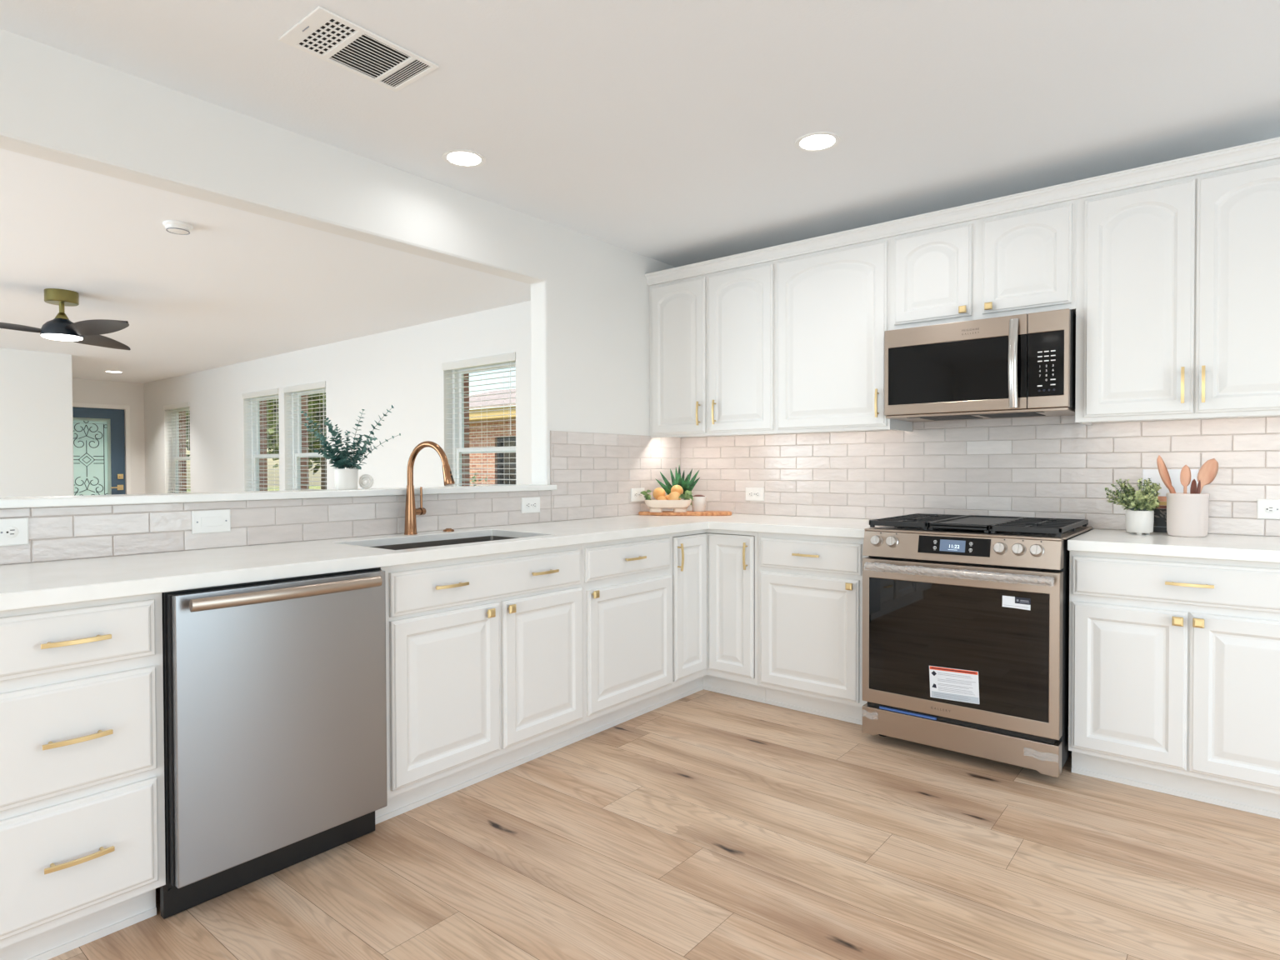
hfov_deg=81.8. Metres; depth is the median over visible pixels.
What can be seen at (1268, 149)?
trim
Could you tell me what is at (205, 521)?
light switch
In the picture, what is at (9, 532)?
socket
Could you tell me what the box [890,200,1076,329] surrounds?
upper cabinet
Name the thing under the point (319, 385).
window blind
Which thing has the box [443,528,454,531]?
button
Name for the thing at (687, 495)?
leaf sprig
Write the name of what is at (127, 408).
trim
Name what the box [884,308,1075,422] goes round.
microwave
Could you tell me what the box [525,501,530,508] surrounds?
socket
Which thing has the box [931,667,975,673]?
print
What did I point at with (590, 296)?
wall
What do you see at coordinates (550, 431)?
trim
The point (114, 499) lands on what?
bar ledge
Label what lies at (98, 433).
door
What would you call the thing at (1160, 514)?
picture
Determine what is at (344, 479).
eucalyptus
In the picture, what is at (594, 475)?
tile backsplash
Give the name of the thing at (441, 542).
sink
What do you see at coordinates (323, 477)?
leafy tree
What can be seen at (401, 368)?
wall
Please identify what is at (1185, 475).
wooden spoon
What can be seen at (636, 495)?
wall outlet
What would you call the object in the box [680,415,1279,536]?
tile backsplash
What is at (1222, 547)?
countertop
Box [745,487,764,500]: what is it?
wall outlet
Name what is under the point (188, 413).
leafy tree
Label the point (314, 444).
leafy tree
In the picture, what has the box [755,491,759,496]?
socket
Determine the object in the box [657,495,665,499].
fruit
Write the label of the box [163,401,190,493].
window blind
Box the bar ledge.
[0,484,556,508]
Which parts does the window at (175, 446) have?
sash, sash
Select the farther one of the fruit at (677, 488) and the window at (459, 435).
the window at (459, 435)
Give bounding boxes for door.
[72,406,124,495]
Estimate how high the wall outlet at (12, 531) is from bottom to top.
0.078 m
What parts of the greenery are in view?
pot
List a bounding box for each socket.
[4,526,18,537]
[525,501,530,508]
[532,501,537,508]
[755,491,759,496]
[1265,505,1275,513]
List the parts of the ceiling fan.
blade, blade, blade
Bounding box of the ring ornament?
[358,474,373,489]
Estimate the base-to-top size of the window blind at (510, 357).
1.464 m
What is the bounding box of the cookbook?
[1142,469,1198,532]
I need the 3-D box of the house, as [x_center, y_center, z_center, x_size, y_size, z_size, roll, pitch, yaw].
[0.796,-0.734,18.091,13.100,3.780,8.560,1,1,39]
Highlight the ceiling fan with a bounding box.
[0,288,130,349]
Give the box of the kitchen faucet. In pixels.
[404,440,454,534]
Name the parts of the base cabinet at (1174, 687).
door, drawer, knob, handle, knob, door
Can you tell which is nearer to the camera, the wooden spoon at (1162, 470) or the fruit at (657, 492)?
the wooden spoon at (1162, 470)
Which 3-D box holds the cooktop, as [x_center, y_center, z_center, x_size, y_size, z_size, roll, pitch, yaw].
[1.487,0.213,3.244,0.767,0.009,0.691,1,1,39]
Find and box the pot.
[334,469,358,489]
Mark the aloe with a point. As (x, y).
(686, 485)
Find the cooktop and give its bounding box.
[864,525,1092,540]
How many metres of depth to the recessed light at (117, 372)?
9.53 m
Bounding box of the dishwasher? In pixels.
[160,567,387,919]
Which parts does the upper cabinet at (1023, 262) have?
door, knob, knob, door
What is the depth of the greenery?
2.98 m
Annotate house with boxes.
[469,388,515,485]
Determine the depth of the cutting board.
4.26 m
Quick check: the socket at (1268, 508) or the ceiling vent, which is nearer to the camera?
the ceiling vent
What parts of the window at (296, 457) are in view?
sash, sash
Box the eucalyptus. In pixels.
[300,405,400,489]
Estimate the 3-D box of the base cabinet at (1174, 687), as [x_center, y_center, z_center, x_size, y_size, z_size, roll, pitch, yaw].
[2.101,0.702,2.783,0.766,0.872,0.648,1,1,39]
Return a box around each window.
[170,407,189,493]
[250,395,279,490]
[291,388,325,489]
[451,361,515,486]
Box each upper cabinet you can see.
[649,260,775,437]
[775,237,912,433]
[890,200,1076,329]
[1075,158,1279,425]
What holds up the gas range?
on the floor at (264, 918)
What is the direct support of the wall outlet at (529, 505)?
attached to the tile backsplash at (594, 475)
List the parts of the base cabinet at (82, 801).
handle, handle, drawer, drawer, drawer, handle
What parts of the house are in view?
pane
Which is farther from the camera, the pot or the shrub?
the shrub
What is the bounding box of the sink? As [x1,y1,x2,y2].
[370,535,519,549]
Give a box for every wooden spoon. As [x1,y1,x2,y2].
[1156,455,1175,493]
[1180,465,1190,494]
[1190,479,1196,494]
[1196,480,1200,494]
[1197,458,1218,493]
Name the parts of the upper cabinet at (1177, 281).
door, handle, handle, door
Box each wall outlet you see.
[0,517,29,545]
[520,496,539,513]
[630,487,644,501]
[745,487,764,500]
[1256,499,1279,519]
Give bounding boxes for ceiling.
[0,0,1279,383]
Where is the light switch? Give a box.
[191,509,230,534]
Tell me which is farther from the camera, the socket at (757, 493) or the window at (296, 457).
the window at (296, 457)
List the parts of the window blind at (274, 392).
ladder cord, ladder cord, ladder cord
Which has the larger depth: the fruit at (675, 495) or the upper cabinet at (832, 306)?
the fruit at (675, 495)
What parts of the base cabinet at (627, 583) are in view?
knob, drawer, door, handle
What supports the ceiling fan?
hanging from the ceiling
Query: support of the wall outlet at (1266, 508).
attached to the tile backsplash at (1058, 467)
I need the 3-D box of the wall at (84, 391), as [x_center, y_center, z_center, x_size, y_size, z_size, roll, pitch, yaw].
[-9.395,-0.156,8.307,0.120,2.484,6.620,1,1,39]
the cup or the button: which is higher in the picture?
the cup
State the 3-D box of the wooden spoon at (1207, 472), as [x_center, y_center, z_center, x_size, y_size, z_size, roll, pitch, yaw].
[2.179,0.063,2.884,0.121,0.294,0.043,1,1,39]
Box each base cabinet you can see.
[0,592,165,959]
[375,544,583,824]
[570,533,672,743]
[660,529,765,706]
[758,532,869,724]
[1068,550,1279,819]
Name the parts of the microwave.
door, handle, control panel, panel frame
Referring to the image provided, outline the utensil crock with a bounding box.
[1165,492,1209,537]
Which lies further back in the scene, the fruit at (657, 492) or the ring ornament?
the fruit at (657, 492)
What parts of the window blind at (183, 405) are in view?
ladder cord, ladder cord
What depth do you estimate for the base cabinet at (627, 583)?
3.34 m
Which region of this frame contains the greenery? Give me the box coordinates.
[1105,478,1161,534]
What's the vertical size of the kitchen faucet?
0.389 m
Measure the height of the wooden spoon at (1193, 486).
0.212 m
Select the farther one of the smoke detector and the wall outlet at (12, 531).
the smoke detector
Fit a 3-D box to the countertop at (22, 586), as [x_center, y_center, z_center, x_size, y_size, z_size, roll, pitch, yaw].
[-0.565,0.256,2.517,1.490,0.040,4.439,1,1,39]
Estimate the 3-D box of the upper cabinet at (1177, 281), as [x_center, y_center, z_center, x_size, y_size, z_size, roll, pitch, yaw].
[2.173,-0.696,2.883,0.784,0.920,0.363,1,1,39]
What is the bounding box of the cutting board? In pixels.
[638,510,731,515]
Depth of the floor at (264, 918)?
2.22 m
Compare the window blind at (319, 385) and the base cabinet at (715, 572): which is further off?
the window blind at (319, 385)
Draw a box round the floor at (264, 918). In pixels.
[48,690,1279,959]
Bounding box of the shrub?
[470,471,486,485]
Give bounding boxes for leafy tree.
[185,410,189,456]
[266,392,326,489]
[266,410,321,474]
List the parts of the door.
pane, glass frame, lever handle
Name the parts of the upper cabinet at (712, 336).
door, handle, handle, door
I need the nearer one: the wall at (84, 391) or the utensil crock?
the utensil crock
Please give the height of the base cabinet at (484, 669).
0.872 m
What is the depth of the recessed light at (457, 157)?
3.01 m
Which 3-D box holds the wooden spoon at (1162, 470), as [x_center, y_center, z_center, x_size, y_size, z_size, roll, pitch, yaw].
[2.132,0.055,2.956,0.110,0.310,0.041,0,1,22]
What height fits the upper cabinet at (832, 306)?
0.920 m
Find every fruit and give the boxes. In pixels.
[652,487,665,499]
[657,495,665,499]
[668,491,680,499]
[670,485,683,494]
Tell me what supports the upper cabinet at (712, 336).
attached to the wall at (401, 368)
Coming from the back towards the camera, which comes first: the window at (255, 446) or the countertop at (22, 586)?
the window at (255, 446)
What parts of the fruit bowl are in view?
dish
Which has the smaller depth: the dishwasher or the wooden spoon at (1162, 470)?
the dishwasher
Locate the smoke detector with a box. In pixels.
[162,220,193,234]
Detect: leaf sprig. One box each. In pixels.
[640,490,651,499]
[678,490,693,504]
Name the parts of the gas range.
knob, knob, display panel, handle, drawer, oven door, control panel, knob, knob, navy panel, knob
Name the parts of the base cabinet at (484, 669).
door, handle, drawer, knob, knob, door, handle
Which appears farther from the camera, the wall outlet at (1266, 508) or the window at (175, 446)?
the window at (175, 446)
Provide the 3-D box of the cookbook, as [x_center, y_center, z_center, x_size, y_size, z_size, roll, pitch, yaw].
[2.209,0.087,3.077,0.194,0.265,0.049,1,1,39]
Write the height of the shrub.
1.423 m
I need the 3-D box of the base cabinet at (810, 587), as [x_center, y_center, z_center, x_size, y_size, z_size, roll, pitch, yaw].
[0.980,0.691,3.697,0.574,0.872,0.648,1,1,39]
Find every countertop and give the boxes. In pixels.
[0,513,876,611]
[1067,529,1279,563]
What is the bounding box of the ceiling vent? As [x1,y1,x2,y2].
[278,5,439,91]
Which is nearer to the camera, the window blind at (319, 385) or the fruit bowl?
the fruit bowl
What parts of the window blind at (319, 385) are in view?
ladder cord, ladder cord, ladder cord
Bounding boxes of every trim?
[72,402,130,494]
[550,430,551,484]
[645,136,1279,285]
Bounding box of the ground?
[186,485,320,491]
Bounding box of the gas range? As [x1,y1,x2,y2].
[862,513,1092,777]
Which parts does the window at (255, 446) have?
sash, sash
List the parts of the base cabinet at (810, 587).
handle, door, drawer, knob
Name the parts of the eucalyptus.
stem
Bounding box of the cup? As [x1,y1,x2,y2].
[691,495,705,511]
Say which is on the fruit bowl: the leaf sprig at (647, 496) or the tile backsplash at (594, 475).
the leaf sprig at (647, 496)
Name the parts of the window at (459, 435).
sash, sash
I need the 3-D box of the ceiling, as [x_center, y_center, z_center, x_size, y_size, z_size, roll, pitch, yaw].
[-3.776,-1.439,3.694,15.200,0.250,7.170,1,1,39]
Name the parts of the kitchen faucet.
lever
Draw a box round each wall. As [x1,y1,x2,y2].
[0,28,680,564]
[0,348,74,497]
[72,378,144,494]
[144,300,1279,536]
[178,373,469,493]
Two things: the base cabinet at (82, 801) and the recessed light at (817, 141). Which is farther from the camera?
the recessed light at (817, 141)
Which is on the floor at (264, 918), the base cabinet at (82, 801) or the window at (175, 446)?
the base cabinet at (82, 801)
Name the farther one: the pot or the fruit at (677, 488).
the fruit at (677, 488)
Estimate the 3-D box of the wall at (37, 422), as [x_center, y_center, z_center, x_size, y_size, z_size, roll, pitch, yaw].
[-7.914,-0.113,6.168,0.120,2.514,5.177,1,1,39]
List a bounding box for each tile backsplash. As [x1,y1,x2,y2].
[0,430,680,564]
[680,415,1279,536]
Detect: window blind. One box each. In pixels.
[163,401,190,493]
[242,388,279,491]
[282,380,326,489]
[441,351,515,485]
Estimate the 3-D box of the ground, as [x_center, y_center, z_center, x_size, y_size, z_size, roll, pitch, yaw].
[3.816,0.925,40.721,80.000,0.250,59.720,1,1,39]
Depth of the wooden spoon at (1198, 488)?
2.85 m
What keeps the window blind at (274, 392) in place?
attached to the window at (255, 446)
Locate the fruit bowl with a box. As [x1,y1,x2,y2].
[645,499,691,512]
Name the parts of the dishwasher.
kick plate, handle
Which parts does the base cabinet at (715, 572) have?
handle, door, door, handle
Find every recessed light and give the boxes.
[104,370,123,373]
[442,149,485,167]
[795,131,840,152]
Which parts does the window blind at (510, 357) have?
ladder cord, ladder cord, ladder cord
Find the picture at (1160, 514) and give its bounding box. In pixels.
[1152,508,1167,532]
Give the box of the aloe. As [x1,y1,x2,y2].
[655,465,699,510]

